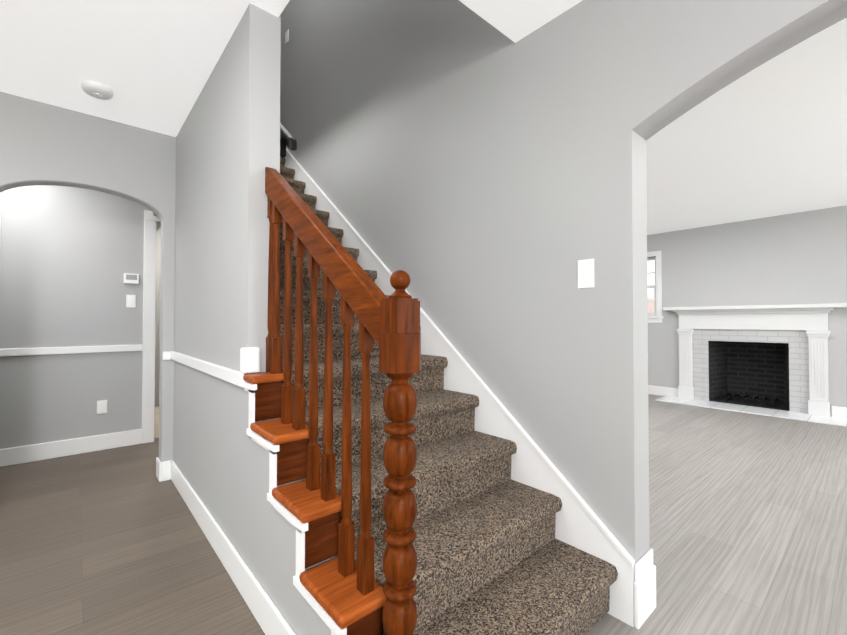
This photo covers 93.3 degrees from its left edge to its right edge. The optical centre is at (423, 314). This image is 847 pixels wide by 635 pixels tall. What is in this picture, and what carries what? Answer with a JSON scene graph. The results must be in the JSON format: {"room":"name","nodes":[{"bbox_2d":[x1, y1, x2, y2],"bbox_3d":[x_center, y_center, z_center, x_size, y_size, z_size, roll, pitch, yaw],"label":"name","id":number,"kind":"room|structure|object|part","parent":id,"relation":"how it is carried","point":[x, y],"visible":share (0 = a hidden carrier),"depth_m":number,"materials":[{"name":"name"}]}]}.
{"room":"entrance hall","nodes":[
{"label":"entrance hall","id":0,"kind":"room"},
{"bbox_2d":[0,185,160,448],"bbox_3d":[-2.971,-0.050,3.411,3.130,2.440,0.120,1,-1,-41],"label":"wall","id":1,"kind":"structure","parent":0,"point":[70,257],"depth_m":3.34,"materials":[{"name":"grey paint"}]},
{"bbox_2d":[0,429,141,466],"bbox_3d":[-2.915,1.102,3.353,0.910,0.135,0.014,1,-1,-41],"label":"baseboard","id":2,"kind":"structure","parent":1,"relation":"attached to","point":[55,449],"depth_m":3.31,"materials":[{"name":"white paint"}]},
{"bbox_2d":[0,344,142,356],"bbox_3d":[-2.913,0.294,3.363,0.910,0.060,0.020,1,-1,-41],"label":"trim","id":3,"kind":"structure","parent":1,"relation":"attached to","point":[138,347],"depth_m":3.32,"materials":[{"name":"white paint"}]},
{"bbox_2d":[0,193,160,443],"bbox_3d":[-2.880,0.100,3.395,2.840,2.140,0.020,1,-1,-41],"label":"door frame","id":4,"kind":"structure","parent":1,"relation":"attached to","point":[149,319],"depth_m":3.69,"materials":[{"name":"white paint"}]},
{"bbox_2d":[97,400,106,413],"bbox_3d":[-2.789,0.798,3.471,0.070,0.115,0.008,1,-1,-41],"label":"outlet","id":5,"kind":"object","parent":1,"relation":"attached to","point":[101,406],"visible":1,"depth_m":3.47,"materials":[{"name":"white plastic"}]},
{"bbox_2d":[126,295,135,307],"bbox_3d":[-2.639,-0.125,3.610,0.070,0.115,0.016,1,-1,-41],"label":"hall light switch","id":6,"kind":"object","parent":1,"relation":"attached to","point":[130,301],"visible":1,"depth_m":3.61,"materials":[{"name":"white plastic"}]},
{"bbox_2d":[124,273,138,283],"bbox_3d":[-2.636,-0.327,3.610,0.110,0.090,0.026,1,-1,-41],"label":"thermostat","id":7,"kind":"object","parent":1,"relation":"attached to","point":[131,278],"visible":0.98,"depth_m":3.60,"materials":[{"name":"white plastic"}]},
{"bbox_2d":[0,92,175,462],"bbox_3d":[-3.214,-0.076,1.688,3.700,2.440,0.120,1,-1,-41],"label":"wall","id":8,"kind":"structure","parent":0,"point":[41,143],"depth_m":2.62,"materials":[{"name":"grey paint"}]},
{"bbox_2d":[155,227,160,406],"bbox_3d":[-4.743,-0.038,4.228,4.730,2.440,0.120,1,-1,-41],"label":"wall","id":9,"kind":"structure","parent":0,"point":[157,320],"depth_m":5.24,"materials":[{"name":"grey paint"}]},
{"bbox_2d":[153,3,337,634],"bbox_3d":[-1.547,-1.418,2.711,0.130,5.155,4.637,1,-1,-41],"label":"wall","id":10,"kind":"structure","parent":0,"point":[227,144],"depth_m":1.81,"materials":[{"name":"grey paint"}]},
{"bbox_2d":[165,351,244,387],"bbox_3d":[-1.266,0.277,2.229,0.045,0.060,1.615,1,-1,-41],"label":"trim","id":11,"kind":"structure","parent":10,"relation":"attached to","point":[232,376],"depth_m":2.02,"materials":[{"name":"white paint"}]},
{"bbox_2d":[164,460,295,634],"bbox_3d":[-0.937,1.079,1.843,0.040,0.135,2.610,1,-1,-41],"label":"baseboard","id":12,"kind":"structure","parent":10,"relation":"attached to","point":[268,616],"depth_m":1.71,"materials":[{"name":"white paint"}]},
{"bbox_2d":[240,347,259,373],"bbox_3d":[-0.716,0.186,1.650,0.067,0.104,0.052,1,-1,-41],"label":"light switch","id":13,"kind":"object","parent":10,"relation":"attached to","point":[249,359],"depth_m":1.63,"materials":[{"name":"white paint"}]},
{"bbox_2d":[280,123,296,157],"bbox_3d":[-1.344,-1.652,2.649,0.090,1.846,2.258,1,-1,-41],"label":"wall handrail","id":14,"kind":"object","parent":10,"relation":"attached to","point":[287,138],"visible":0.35,"depth_m":1.83,"materials":[{"name":"black metal"}]},
{"bbox_2d":[242,381,346,634],"bbox_3d":[-0.392,0.701,1.238,0.020,0.874,1.026,1,-1,-41],"label":"trim","id":15,"kind":"structure","parent":10,"relation":"attached to","point":[292,519],"depth_m":1.26,"materials":[{"name":"white paint"}]},
{"bbox_2d":[0,394,846,634],"bbox_3d":[0.357,1.204,2.365,10.000,0.100,9.600,1,-1,-41],"label":"floor","id":16,"kind":"structure","parent":0,"point":[748,523],"depth_m":2.03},
{"bbox_2d":[243,157,617,634],"bbox_3d":[-1.159,-0.203,2.903,1.032,2.731,4.570,1,-1,-41],"label":"staircase","id":17,"kind":"structure","parent":16,"relation":"on","point":[413,505],"depth_m":1.37,"materials":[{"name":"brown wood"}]},
{"bbox_3d":[-0.369,-0.266,1.379,0.052,0.733,0.863,1,-1,-41],"label":"handrail","id":18,"kind":"part","parent":17,"relation":"part of","materials":[{"name":"brown wood"}]},
{"bbox_2d":[656,303,846,426],"bbox_3d":[4.256,0.539,5.268,1.020,1.318,1.860,1,-1,-41],"label":"fireplace","id":19,"kind":"object","parent":16,"relation":"on","point":[769,360],"visible":1,"depth_m":5.33,"materials":[{"name":"white wood"}]},
{"bbox_2d":[0,0,846,234],"bbox_3d":[0.334,-1.423,2.385,9.940,0.275,9.600,1,-1,-41],"label":"ceiling","id":20,"kind":"structure","parent":0,"point":[767,139],"depth_m":2.30,"materials":[{"name":"paint"}]},
{"bbox_2d":[81,81,113,99],"bbox_3d":[-1.849,-1.265,2.271,0.144,0.042,0.144,1,-1,-41],"label":"smoke detector","id":21,"kind":"object","parent":20,"relation":"attached to","point":[97,90],"visible":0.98,"depth_m":2.24,"materials":[{"name":"white plastic"}]},
{"bbox_2d":[280,0,846,562],"bbox_3d":[0.535,-1.430,1.896,0.140,5.155,8.600,1,-1,-41],"label":"wall","id":22,"kind":"structure","parent":0,"point":[482,182],"depth_m":1.81,"materials":[{"name":"grey paint"}]},
{"bbox_2d":[285,29,288,44],"bbox_3d":[-1.360,-2.762,3.979,0.006,0.120,0.080,1,-1,-41],"label":"light switch","id":23,"kind":"object","parent":22,"relation":"attached to","point":[286,37],"visible":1,"depth_m":3.97,"materials":[{"name":"white plastic"}]},
{"bbox_2d":[284,148,655,628],"bbox_3d":[-0.331,-0.284,2.868,0.182,2.892,3.571,1,-1,-41],"label":"baseboard","id":24,"kind":"structure","parent":22,"relation":"attached to","point":[612,539],"depth_m":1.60,"materials":[{"name":"white paint"}]},
{"bbox_2d":[578,259,593,288],"bbox_3d":[0.659,-0.167,1.623,0.006,0.116,0.070,1,-1,-41],"label":"light switch","id":25,"kind":"object","parent":22,"relation":"attached to","point":[587,265],"visible":1,"depth_m":1.62,"materials":[{"name":"white plastic"}]},
{"bbox_2d":[647,205,846,415],"bbox_3d":[4.713,-0.029,4.798,0.140,2.440,7.520,1,-1,-41],"label":"wall","id":26,"kind":"structure","parent":0,"point":[797,258],"depth_m":5.17,"materials":[{"name":"grey paint"}]},
{"bbox_2d":[647,251,662,322],"bbox_3d":[3.288,-0.153,6.377,0.154,1.615,0.990,1,-1,-41],"label":"living room window","id":27,"kind":"structure","parent":26,"relation":"in","point":[656,317],"depth_m":6.04,"materials":[{"name":"white paint"}]},
{"bbox_3d":[3.312,-0.430,6.403,0.004,0.830,0.720,1,-1,-41],"label":"glass","id":28,"kind":"part","parent":27,"relation":"part of","materials":[{"name":"clear glass"}]},
{"bbox_3d":[3.324,-0.430,6.413,0.058,0.904,0.794,1,-1,-41],"label":"sash","id":29,"kind":"part","parent":27,"relation":"part of","materials":[{"name":"white paint"}]},
{"bbox_2d":[648,385,677,396],"bbox_3d":[2.993,1.151,6.638,0.014,0.135,2.180,1,-1,-41],"label":"baseboard","id":30,"kind":"structure","parent":26,"relation":"attached to","point":[654,390],"depth_m":5.97,"materials":[{"name":"white paint"}]},
{"bbox_2d":[831,406,846,417],"bbox_3d":[5.929,1.100,3.268,0.014,0.135,3.640,1,-1,-41],"label":"baseboard","id":31,"kind":"structure","parent":26,"relation":"attached to","point":[840,412],"depth_m":4.59,"materials":[{"name":"white paint"}]},
{"label":"outside","id":32,"kind":"structure","parent":0,"visible":0},
{"bbox_2d":[647,260,654,312],"bbox_3d":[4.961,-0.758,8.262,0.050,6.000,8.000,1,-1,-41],"label":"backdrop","id":33,"kind":"structure","parent":32,"point":[650,294],"depth_m":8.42,"materials":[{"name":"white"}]}
]}

